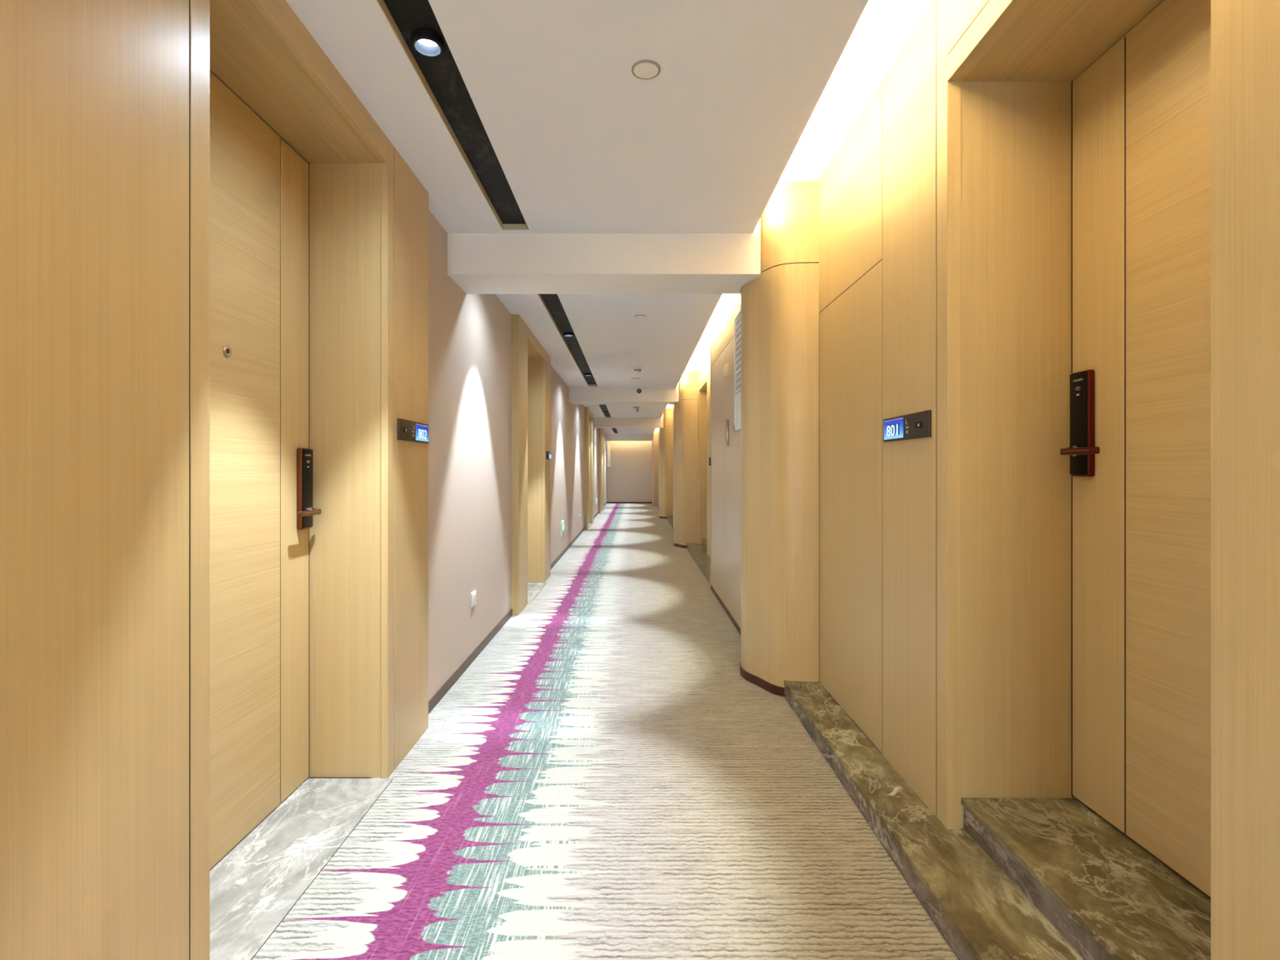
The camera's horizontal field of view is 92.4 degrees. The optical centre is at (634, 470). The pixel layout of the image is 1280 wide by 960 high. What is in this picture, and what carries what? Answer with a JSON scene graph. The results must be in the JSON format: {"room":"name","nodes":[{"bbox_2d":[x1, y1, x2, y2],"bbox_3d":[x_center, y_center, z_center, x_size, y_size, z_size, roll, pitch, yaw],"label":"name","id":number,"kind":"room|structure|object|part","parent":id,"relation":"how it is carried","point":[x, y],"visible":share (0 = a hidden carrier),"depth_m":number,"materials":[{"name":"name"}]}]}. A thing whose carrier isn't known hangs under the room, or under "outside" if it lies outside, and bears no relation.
{"room":"hotel corridor","nodes":[
{"label":"hotel corridor","id":0,"kind":"room"},
{"bbox_2d":[428,209,511,701],"bbox_3d":[-1.020,-0.056,3.812,0.080,2.412,2.140,0,0,0],"label":"wall","id":1,"kind":"structure","parent":0,"point":[470,335],"depth_m":3.54,"materials":[{"name":"beige paint"}]},
{"bbox_2d":[0,0,428,959],"bbox_3d":[-1.106,-0.051,-0.329,0.368,2.402,6.142,0,0,0],"label":"door surround","id":2,"kind":"object","parent":1,"relation":"attached to","point":[104,104],"visible":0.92,"depth_m":1.17,"materials":[{"name":"brown wood"}]},
{"bbox_3d":[-0.956,-0.051,-1.065,0.068,2.402,4.670,0,0,0],"label":"panel","id":3,"kind":"part","parent":2,"relation":"part of","materials":[{"name":"brown wood"}]},
{"bbox_2d":[209,71,320,869],"bbox_3d":[-1.207,-0.002,1.812,0.103,2.296,0.969,0,0,0],"label":"door","id":4,"kind":"structure","parent":2,"relation":"attached to","point":[261,510],"depth_m":1.96,"materials":[{"name":"brown wood"}]},
{"bbox_3d":[-1.163,0.151,2.195,0.013,0.020,0.142,0,0,0],"label":"lever handle","id":5,"kind":"part","parent":4,"relation":"part of","materials":[{"name":"brown metal"}]},
{"bbox_3d":[-0.935,-1.200,1.811,0.026,0.105,0.957,0,0,0],"label":"head rail","id":6,"kind":"part","parent":2,"relation":"part of","materials":[{"name":"brown wood"}]},
{"bbox_3d":[-0.956,-0.051,2.549,0.068,2.402,0.386,0,0,0],"label":"panel","id":7,"kind":"part","parent":2,"relation":"part of","materials":[{"name":"brown wood"}]},
{"bbox_2d":[397,417,428,443],"bbox_3d":[-0.916,-0.162,2.552,0.011,0.084,0.340,0,0,0],"label":"panel","id":8,"kind":"object","parent":2,"relation":"attached to","point":[407,430],"visible":1,"depth_m":2.52,"materials":[{"name":"black metal"}]},
{"bbox_2d":[428,608,512,713],"bbox_3d":[-0.976,1.124,3.812,0.008,0.052,2.140,0,0,0],"label":"baseboard","id":9,"kind":"structure","parent":1,"relation":"attached to","point":[451,681],"depth_m":3.52,"materials":[{"name":"brown wood"}]},
{"bbox_2d":[471,590,475,607],"bbox_3d":[-0.974,0.775,3.710,0.013,0.086,0.086,0,0,0],"label":"wall socket","id":10,"kind":"object","parent":1,"relation":"attached to","point":[473,593],"visible":1,"depth_m":3.69,"materials":[{"name":"white plastic"}]},
{"bbox_2d":[511,314,551,615],"bbox_3d":[-1.106,-0.051,5.806,0.368,2.402,1.848,0,0,0],"label":"door surround","id":11,"kind":"object","parent":1,"relation":"attached to","point":[531,362],"visible":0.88,"depth_m":6.22,"materials":[{"name":"brown wood"}]},
{"bbox_3d":[-0.956,-0.051,5.053,0.068,2.402,0.341,0,0,0],"label":"panel","id":12,"kind":"part","parent":11,"relation":"part of","materials":[{"name":"brown wood"}]},
{"bbox_3d":[-0.935,-1.200,5.785,0.026,0.105,1.000,0,0,0],"label":"head rail","id":13,"kind":"part","parent":11,"relation":"part of","materials":[{"name":"brown wood"}]},
{"bbox_3d":[-0.956,-0.051,6.541,0.068,2.402,0.378,0,0,0],"label":"panel","id":14,"kind":"part","parent":11,"relation":"part of","materials":[{"name":"brown wood"}]},
{"bbox_2d":[546,451,551,459],"bbox_3d":[-0.916,-0.162,6.544,0.011,0.084,0.332,0,0,0],"label":"panel","id":15,"kind":"object","parent":11,"relation":"attached to","point":[548,453],"visible":1,"depth_m":6.50,"materials":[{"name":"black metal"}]},
{"bbox_2d":[551,364,584,564],"bbox_3d":[-1.020,-0.056,9.340,0.080,2.412,5.220,0,0,0],"label":"wall","id":16,"kind":"structure","parent":0,"point":[567,420],"depth_m":8.77,"materials":[{"name":"beige paint"}]},
{"bbox_2d":[560,520,564,533],"bbox_3d":[-0.970,0.750,8.270,0.020,0.150,0.230,0,0,0],"label":"exit sign","id":17,"kind":"object","parent":16,"relation":"attached to","point":[562,521],"visible":1,"depth_m":8.20,"materials":[{"name":"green plastic"}]},
{"bbox_2d":[551,527,584,568],"bbox_3d":[-0.976,1.124,9.340,0.008,0.052,5.220,0,0,0],"label":"baseboard","id":18,"kind":"structure","parent":16,"relation":"attached to","point":[570,544],"depth_m":8.65,"materials":[{"name":"brown wood"}]},
{"bbox_2d":[584,406,593,529],"bbox_3d":[-1.106,-0.051,12.875,0.368,2.402,1.850,0,0,0],"label":"door surround","id":19,"kind":"object","parent":16,"relation":"attached to","point":[588,416],"visible":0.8,"depth_m":13.30,"materials":[{"name":"brown wood"}]},
{"bbox_3d":[-0.956,-0.051,12.119,0.068,2.402,0.338,0,0,0],"label":"panel","id":20,"kind":"part","parent":19,"relation":"part of","materials":[{"name":"brown wood"}]},
{"bbox_3d":[-0.935,-1.200,12.850,0.026,0.105,0.999,0,0,0],"label":"head rail","id":21,"kind":"part","parent":19,"relation":"part of","materials":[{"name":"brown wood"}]},
{"bbox_3d":[-0.956,-0.051,13.608,0.068,2.402,0.384,0,0,0],"label":"panel","id":22,"kind":"part","parent":19,"relation":"part of","materials":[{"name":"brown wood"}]},
{"bbox_2d":[285,0,868,233],"bbox_3d":[-0.191,-1.353,-0.095,1.618,0.223,6.610,0,0,0],"label":"ceiling","id":23,"kind":"structure","parent":0,"point":[581,144],"depth_m":2.05,"materials":[{"name":"white paint"}]},
{"bbox_2d":[376,0,528,230],"bbox_3d":[-0.614,-1.262,-0.117,0.178,0.040,6.565,0,0,0],"label":"channel","id":24,"kind":"object","parent":23,"relation":"attached to","point":[440,77],"visible":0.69,"depth_m":2.13,"materials":[{"name":"black metal"}]},
{"bbox_2d":[410,29,444,57],"bbox_3d":[-0.612,-1.260,1.814,0.094,0.024,0.094,0,0,0],"label":"recessed light","id":25,"kind":"object","parent":24,"relation":"attached to","point":[422,41],"visible":1,"depth_m":1.81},
{"bbox_3d":[-0.546,-1.257,-0.119,0.003,0.029,6.562,0,0,0],"label":"edge trim","id":26,"kind":"part","parent":24,"relation":"part of","materials":[{"name":"black metal"}]},
{"bbox_2d":[631,59,660,79],"bbox_3d":[0.035,-1.239,1.898,0.090,0.006,0.090,0,0,0],"label":"ceiling disc","id":27,"kind":"object","parent":23,"relation":"attached to","point":[643,68],"visible":1,"depth_m":1.89,"materials":[{"name":"grey plastic"}]},
{"bbox_2d":[593,427,598,516],"bbox_3d":[-1.020,-0.056,15.175,0.080,2.412,2.750,0,0,0],"label":"wall","id":28,"kind":"structure","parent":0,"point":[595,429],"depth_m":15.35,"materials":[{"name":"beige paint"}]},
{"bbox_2d":[604,432,606,504],"bbox_3d":[-1.020,-0.056,20.000,0.080,2.412,3.200,0,0,0],"label":"wall","id":29,"kind":"structure","parent":0,"point":[605,441],"depth_m":20.47,"materials":[{"name":"beige paint"}]},
{"bbox_2d":[495,293,722,387],"bbox_3d":[-0.191,-1.353,6.365,1.618,0.223,5.590,0,0,0],"label":"ceiling","id":30,"kind":"structure","parent":0,"point":[612,341],"depth_m":5.46,"materials":[{"name":"white paint"}]},
{"bbox_2d":[537,293,597,386],"bbox_3d":[-0.614,-1.262,6.325,0.178,0.040,5.490,0,0,0],"label":"channel","id":31,"kind":"object","parent":30,"relation":"attached to","point":[552,303],"visible":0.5,"depth_m":5.55,"materials":[{"name":"black metal"}]},
{"bbox_2d":[563,332,573,337],"bbox_3d":[-0.612,-1.260,5.680,0.094,0.024,0.094,0,0,0],"label":"recessed light","id":32,"kind":"object","parent":31,"relation":"attached to","point":[565,334],"visible":1,"depth_m":5.65,"materials":[{"name":"metal"}]},
{"bbox_3d":[-0.546,-1.257,6.324,0.003,0.029,5.487,0,0,0],"label":"edge trim","id":33,"kind":"part","parent":31,"relation":"part of","materials":[{"name":"black metal"}]},
{"bbox_2d":[584,373,591,376],"bbox_3d":[-0.612,-1.260,8.050,0.094,0.024,0.094,0,0,0],"label":"recessed light","id":34,"kind":"object","parent":31,"relation":"attached to","point":[585,374],"visible":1,"depth_m":8.02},
{"bbox_2d":[632,367,642,373],"bbox_3d":[0.036,-1.210,7.400,0.111,0.064,0.111,0,0,0],"label":"smoke detector","id":35,"kind":"object","parent":30,"relation":"attached to","point":[637,370],"visible":1,"depth_m":7.37,"materials":[{"name":"white plastic"}]},
{"bbox_2d":[634,315,645,318],"bbox_3d":[0.045,-1.239,4.930,0.090,0.006,0.090,0,0,0],"label":"ceiling disc","id":36,"kind":"object","parent":30,"relation":"attached to","point":[635,316],"visible":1,"depth_m":4.92,"materials":[{"name":"grey plastic"}]},
{"bbox_2d":[582,404,666,417],"bbox_3d":[-0.191,-1.353,11.985,1.618,0.223,4.870,0,0,0],"label":"ceiling","id":37,"kind":"structure","parent":0,"point":[615,411],"depth_m":12.77,"materials":[{"name":"white paint"}]},
{"bbox_2d":[598,404,611,417],"bbox_3d":[-0.614,-1.262,11.970,0.178,0.040,4.820,0,0,0],"label":"channel","id":38,"kind":"object","parent":37,"relation":"attached to","point":[603,407],"visible":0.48,"depth_m":12.91,"materials":[{"name":"black metal"}]},
{"bbox_2d":[606,440,652,502],"bbox_3d":[-0.100,-0.158,21.640,2.400,2.615,0.080,0,0,0],"label":"wall","id":39,"kind":"structure","parent":0,"point":[629,475],"depth_m":21.60,"materials":[{"name":"beige paint"}]},
{"bbox_2d":[607,444,610,467],"bbox_3d":[-0.910,-0.505,21.590,0.110,0.830,0.020,0,0,0],"label":"wall plaque","id":40,"kind":"object","parent":39,"relation":"attached to","point":[608,446],"visible":1,"depth_m":21.59,"materials":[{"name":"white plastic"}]},
{"bbox_2d":[607,502,652,503],"bbox_3d":[-0.185,1.125,21.594,1.590,0.050,0.012,0,0,0],"label":"baseboard","id":41,"kind":"structure","parent":39,"relation":"attached to","point":[607,502],"depth_m":21.59,"materials":[{"name":"brown wood"}]},
{"bbox_2d":[603,427,655,434],"bbox_3d":[-0.191,-1.353,17.910,1.618,0.223,6.220,0,0,0],"label":"ceiling","id":42,"kind":"structure","parent":0,"point":[606,430],"depth_m":19.02,"materials":[{"name":"white paint"}]},
{"bbox_2d":[611,427,617,433],"bbox_3d":[-0.614,-1.262,17.705,0.178,0.040,5.790,0,0,0],"label":"channel","id":43,"kind":"object","parent":42,"relation":"attached to","point":[614,429],"visible":0.32,"depth_m":19.09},
{"bbox_2d":[306,520,958,959],"bbox_3d":[0.050,1.207,9.150,2.900,0.086,25.100,0,0,0],"label":"floor","id":44,"kind":"structure","parent":0,"point":[668,521],"depth_m":2.18,"materials":[{"name":"beige stone"}]},
{"bbox_2d":[209,778,392,959],"bbox_3d":[-1.080,1.156,1.811,0.356,0.014,0.956,0,0,0],"label":"marble threshold","id":45,"kind":"object","parent":44,"relation":"on","point":[256,884],"visible":0.56,"depth_m":1.81,"materials":[{"name":"white stone"}]},
{"bbox_2d":[527,582,546,604],"bbox_3d":[-1.080,1.156,5.785,0.356,0.014,0.999,0,0,0],"label":"marble threshold","id":46,"kind":"object","parent":44,"relation":"on","point":[533,588],"visible":0.36,"depth_m":5.91,"materials":[{"name":"white stone"}]},
{"bbox_2d":[598,427,604,513],"bbox_3d":[-1.106,-0.051,17.475,0.368,2.402,1.850,0,0,0],"label":"door surround","id":47,"kind":"object","parent":44,"relation":"on","point":[601,430],"visible":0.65,"depth_m":16.91,"materials":[{"name":"brown wood"}]},
{"bbox_3d":[-0.956,-0.051,16.744,0.068,2.402,0.388,0,0,0],"label":"panel","id":48,"kind":"part","parent":47,"relation":"part of","materials":[{"name":"brown wood"}]},
{"bbox_3d":[-0.956,-0.051,18.233,0.068,2.402,0.334,0,0,0],"label":"panel","id":49,"kind":"part","parent":47,"relation":"part of","materials":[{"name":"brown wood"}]},
{"bbox_2d":[252,503,957,959],"bbox_3d":[-0.113,1.157,9.100,1.745,0.013,25.000,0,0,0],"label":"carpet","id":50,"kind":"object","parent":44,"relation":"on","point":[605,779],"visible":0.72,"depth_m":2.02,"materials":[{"name":"beige carpet"}]},
{"bbox_2d":[652,427,657,505],"bbox_3d":[0.815,-0.158,20.900,0.410,2.615,1.400,0,0,0],"label":"wood wall panel","id":51,"kind":"object","parent":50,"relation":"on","point":[655,436],"visible":0.3,"depth_m":20.20,"materials":[{"name":"beige laminate"}]},
{"bbox_2d":[657,427,659,508],"bbox_3d":[0.879,-0.158,17.183,0.281,2.615,4.033,0,0,0],"label":"wall panel","id":52,"kind":"object","parent":50,"relation":"on","point":[658,428],"visible":0.22,"depth_m":18.64,"materials":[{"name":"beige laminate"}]},
{"bbox_3d":[0.754,0.052,18.393,0.022,2.120,1.510,0,0,0],"label":"cabinet door","id":53,"kind":"part","parent":52,"relation":"part of","materials":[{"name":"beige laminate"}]},
{"bbox_2d":[658,408,673,519],"bbox_3d":[0.808,-0.158,14.885,0.423,2.615,0.571,0,0,0],"label":"column","id":54,"kind":"structure","parent":50,"relation":"on","point":[666,433],"depth_m":14.63,"materials":[{"name":"brown wood"}]},
{"bbox_2d":[673,404,674,531],"bbox_3d":[0.879,-0.158,10.709,0.281,2.615,2.183,0,0,0],"label":"wall panel","id":55,"kind":"object","parent":50,"relation":"on","point":[673,405],"visible":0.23,"depth_m":11.62,"materials":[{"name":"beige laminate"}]},
{"bbox_2d":[673,371,697,548],"bbox_3d":[0.808,-0.158,9.335,0.423,2.615,0.570,0,0,0],"label":"column","id":56,"kind":"structure","parent":50,"relation":"on","point":[686,411],"depth_m":9.07,"materials":[{"name":"brown wood"}]},
{"bbox_2d":[708,293,740,634],"bbox_3d":[0.872,-0.158,4.833,0.297,2.615,2.333,0,0,0],"label":"wall","id":57,"kind":"structure","parent":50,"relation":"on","point":[724,460],"depth_m":4.98,"materials":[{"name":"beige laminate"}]},
{"bbox_3d":[0.754,0.052,5.516,0.022,2.120,0.864,0,0,0],"label":"cabinet door","id":58,"kind":"part","parent":57,"relation":"part of","materials":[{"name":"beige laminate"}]},
{"bbox_3d":[0.754,-1.239,4.809,0.022,0.452,2.283,0,0,0],"label":"panel","id":59,"kind":"part","parent":57,"relation":"part of","materials":[{"name":"beige paint"}]},
{"bbox_2d":[723,363,728,377],"bbox_3d":[0.727,-0.795,4.870,0.033,0.100,0.100,0,0,0],"label":"box","id":60,"kind":"object","parent":57,"relation":"attached to","point":[726,367],"visible":1,"depth_m":4.82,"materials":[{"name":"beige plastic"}]},
{"bbox_3d":[0.735,-0.300,4.860,0.016,0.210,0.044,0,0,0],"label":"handle plate","id":61,"kind":"part","parent":57,"relation":"part of","materials":[{"name":"silver metal"}]},
{"bbox_3d":[0.754,0.052,4.375,0.022,2.120,1.412,0,0,0],"label":"cabinet door","id":62,"kind":"part","parent":57,"relation":"part of","materials":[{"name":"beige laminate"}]},
{"bbox_3d":[0.736,-0.713,4.140,0.014,0.845,0.720,0,0,0],"label":"louvred vent panel","id":63,"kind":"part","parent":57,"relation":"part of","materials":[{"name":"white metal"}]},
{"bbox_3d":[0.737,-0.446,4.140,0.007,0.209,0.648,0,0,0],"label":"blank plate","id":64,"kind":"part","parent":57,"relation":"part of","materials":[{"name":"white plastic"}]},
{"bbox_3d":[0.742,-0.713,4.140,0.003,0.805,0.680,0,0,0],"label":"plate","id":65,"kind":"part","parent":57,"relation":"part of","materials":[{"name":"white metal"}]},
{"bbox_2d":[739,181,818,697],"bbox_3d":[0.808,-0.158,3.385,0.423,2.615,0.571,0,0,0],"label":"column","id":66,"kind":"structure","parent":50,"relation":"on","point":[780,308],"depth_m":3.13,"materials":[{"name":"brown wood"}]},
{"bbox_2d":[666,515,673,528],"bbox_3d":[1.040,1.109,13.215,0.560,0.082,2.826,0,0,0],"label":"marble step","id":67,"kind":"structure","parent":44,"relation":"on","point":[670,518],"depth_m":13.39,"materials":[{"name":"brown stone"}]},
{"bbox_2d":[685,542,710,583],"bbox_3d":[1.040,1.109,7.540,0.560,0.082,3.076,0,0,0],"label":"marble step","id":68,"kind":"structure","parent":44,"relation":"on","point":[698,552],"depth_m":7.65,"materials":[{"name":"brown stone"}]},
{"bbox_2d":[697,370,698,543],"bbox_3d":[0.960,-0.199,8.985,0.060,2.533,0.129,0,0,0],"label":"wood wall panel","id":69,"kind":"object","parent":68,"relation":"on","point":[698,371],"visible":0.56,"depth_m":8.95,"materials":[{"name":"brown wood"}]},
{"bbox_2d":[698,352,710,556],"bbox_3d":[1.153,-0.199,7.460,0.445,2.533,2.920,0,0,0],"label":"door surround","id":70,"kind":"object","parent":68,"relation":"on","point":[704,370],"visible":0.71,"depth_m":8.85,"materials":[{"name":"brown wood"}]},
{"bbox_3d":[0.943,-1.351,8.375,0.026,0.228,0.949,0,0,0],"label":"panel","id":71,"kind":"part","parent":70,"relation":"part of","materials":[{"name":"brown wood"}]},
{"bbox_3d":[0.943,-1.196,8.375,0.026,0.075,0.949,0,0,0],"label":"head rail","id":72,"kind":"part","parent":70,"relation":"part of","materials":[{"name":"brown wood"}]},
{"bbox_3d":[0.955,-0.199,6.915,0.050,2.533,1.830,0,0,0],"label":"panel","id":73,"kind":"part","parent":70,"relation":"part of","materials":[{"name":"brown wood"}]},
{"bbox_2d":[702,537,706,548],"bbox_3d":[1.147,1.022,8.378,0.345,0.092,0.956,0,0,0],"label":"marble step","id":74,"kind":"structure","parent":68,"relation":"on","point":[704,540],"depth_m":8.63,"materials":[{"name":"brown stone"}]},
{"bbox_2d":[783,680,1084,959],"bbox_3d":[1.040,1.109,-0.136,0.560,0.082,6.528,0,0,0],"label":"marble step","id":75,"kind":"structure","parent":44,"relation":"on","point":[980,912],"depth_m":1.70,"materials":[{"name":"brown stone"}]},
{"bbox_2d":[818,0,936,816],"bbox_3d":[0.965,-0.199,2.497,0.070,2.533,1.204,0,0,0],"label":"wood wall panel","id":76,"kind":"object","parent":75,"relation":"on","point":[877,193],"visible":0.93,"depth_m":2.30,"materials":[{"name":"brown wood"}]},
{"bbox_3d":[0.955,-1.131,2.703,0.050,0.668,0.791,0,0,0],"label":"panel","id":77,"kind":"part","parent":76,"relation":"part of","materials":[{"name":"brown wood"}]},
{"bbox_3d":[0.955,0.136,2.699,0.050,1.857,0.782,0,0,0],"label":"access door","id":78,"kind":"part","parent":76,"relation":"part of","materials":[{"name":"brown wood"}]},
{"bbox_2d":[883,409,931,441],"bbox_3d":[0.924,-0.148,2.096,0.011,0.084,0.351,0,0,0],"label":"panel","id":79,"kind":"object","parent":76,"relation":"attached to","point":[918,424],"visible":1,"depth_m":2.06,"materials":[{"name":"black metal"}]},
{"bbox_3d":[0.955,-0.199,2.099,0.050,2.533,0.408,0,0,0],"label":"panel","id":80,"kind":"part","parent":76,"relation":"part of","materials":[{"name":"brown wood"}]},
{"bbox_2d":[961,798,1210,959],"bbox_3d":[1.147,1.022,1.407,0.345,0.092,0.845,0,0,0],"label":"marble step","id":81,"kind":"structure","parent":75,"relation":"on","point":[1109,897],"depth_m":1.47,"materials":[{"name":"brown stone"}]},
{"bbox_2d":[936,0,1279,959],"bbox_3d":[1.153,-0.199,-0.753,0.445,2.533,5.295,0,0,0],"label":"door surround","id":82,"kind":"object","parent":75,"relation":"on","point":[1006,69],"visible":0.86,"depth_m":1.83,"materials":[{"name":"brown wood"}]},
{"bbox_3d":[0.943,-1.351,1.408,0.026,0.228,0.833,0,0,0],"label":"panel","id":83,"kind":"part","parent":82,"relation":"part of","materials":[{"name":"brown wood"}]},
{"bbox_3d":[0.943,-1.196,1.408,0.026,0.075,0.833,0,0,0],"label":"head rail","id":84,"kind":"part","parent":82,"relation":"part of","materials":[{"name":"brown wood"}]},
{"bbox_2d":[1060,0,1210,897],"bbox_3d":[1.293,-0.095,1.409,0.103,2.133,0.845,0,0,0],"label":"door","id":85,"kind":"structure","parent":82,"relation":"attached to","point":[1139,451],"depth_m":1.56,"materials":[{"name":"brown wood"}]},
{"bbox_3d":[1.249,-0.055,1.723,0.013,0.020,0.142,0,0,0],"label":"lever handle","id":86,"kind":"part","parent":85,"relation":"part of","materials":[{"name":"red metal"}]},
{"bbox_2d":[665,0,933,408],"bbox_3d":[0.000,-1.495,9.100,2.900,0.060,25.200,0,0,0],"label":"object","id":87,"kind":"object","parent":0,"point":[883,28],"depth_m":2.33,"materials":[{"name":"beige paint"}]},
{"bbox_2d":[447,216,761,293],"bbox_3d":[-0.154,-1.247,3.390,1.652,0.436,0.360,0,0,0],"label":"ceiling beam","id":88,"kind":"structure","parent":87,"relation":"attached to","point":[477,263],"depth_m":3.21,"materials":[{"name":"beige paint"}]},
{"bbox_2d":[568,382,679,404],"bbox_3d":[-0.154,-1.247,9.355,1.652,0.436,0.390,0,0,0],"label":"ceiling beam","id":89,"kind":"structure","parent":87,"relation":"attached to","point":[577,396],"depth_m":9.16,"materials":[{"name":"beige paint"}]},
{"bbox_2d":[636,388,641,393],"bbox_3d":[0.067,-1.188,9.135,0.072,0.072,0.050,0,0,0],"label":"security camera","id":90,"kind":"object","parent":89,"relation":"attached to","point":[638,390],"visible":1,"depth_m":9.12,"materials":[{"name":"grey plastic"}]},
{"bbox_2d":[593,413,663,427],"bbox_3d":[-0.143,-1.247,14.610,1.674,0.436,0.380,0,0,0],"label":"ceiling beam","id":91,"kind":"structure","parent":87,"relation":"attached to","point":[597,422],"depth_m":14.42,"materials":[{"name":"beige paint"}]},
{"bbox_2d":[605,434,652,440],"bbox_3d":[-0.185,-1.247,21.160,1.589,0.436,0.280,0,0,0],"label":"ceiling beam","id":92,"kind":"structure","parent":87,"relation":"attached to","point":[608,437],"depth_m":21.02,"materials":[{"name":"beige paint"}]}
]}

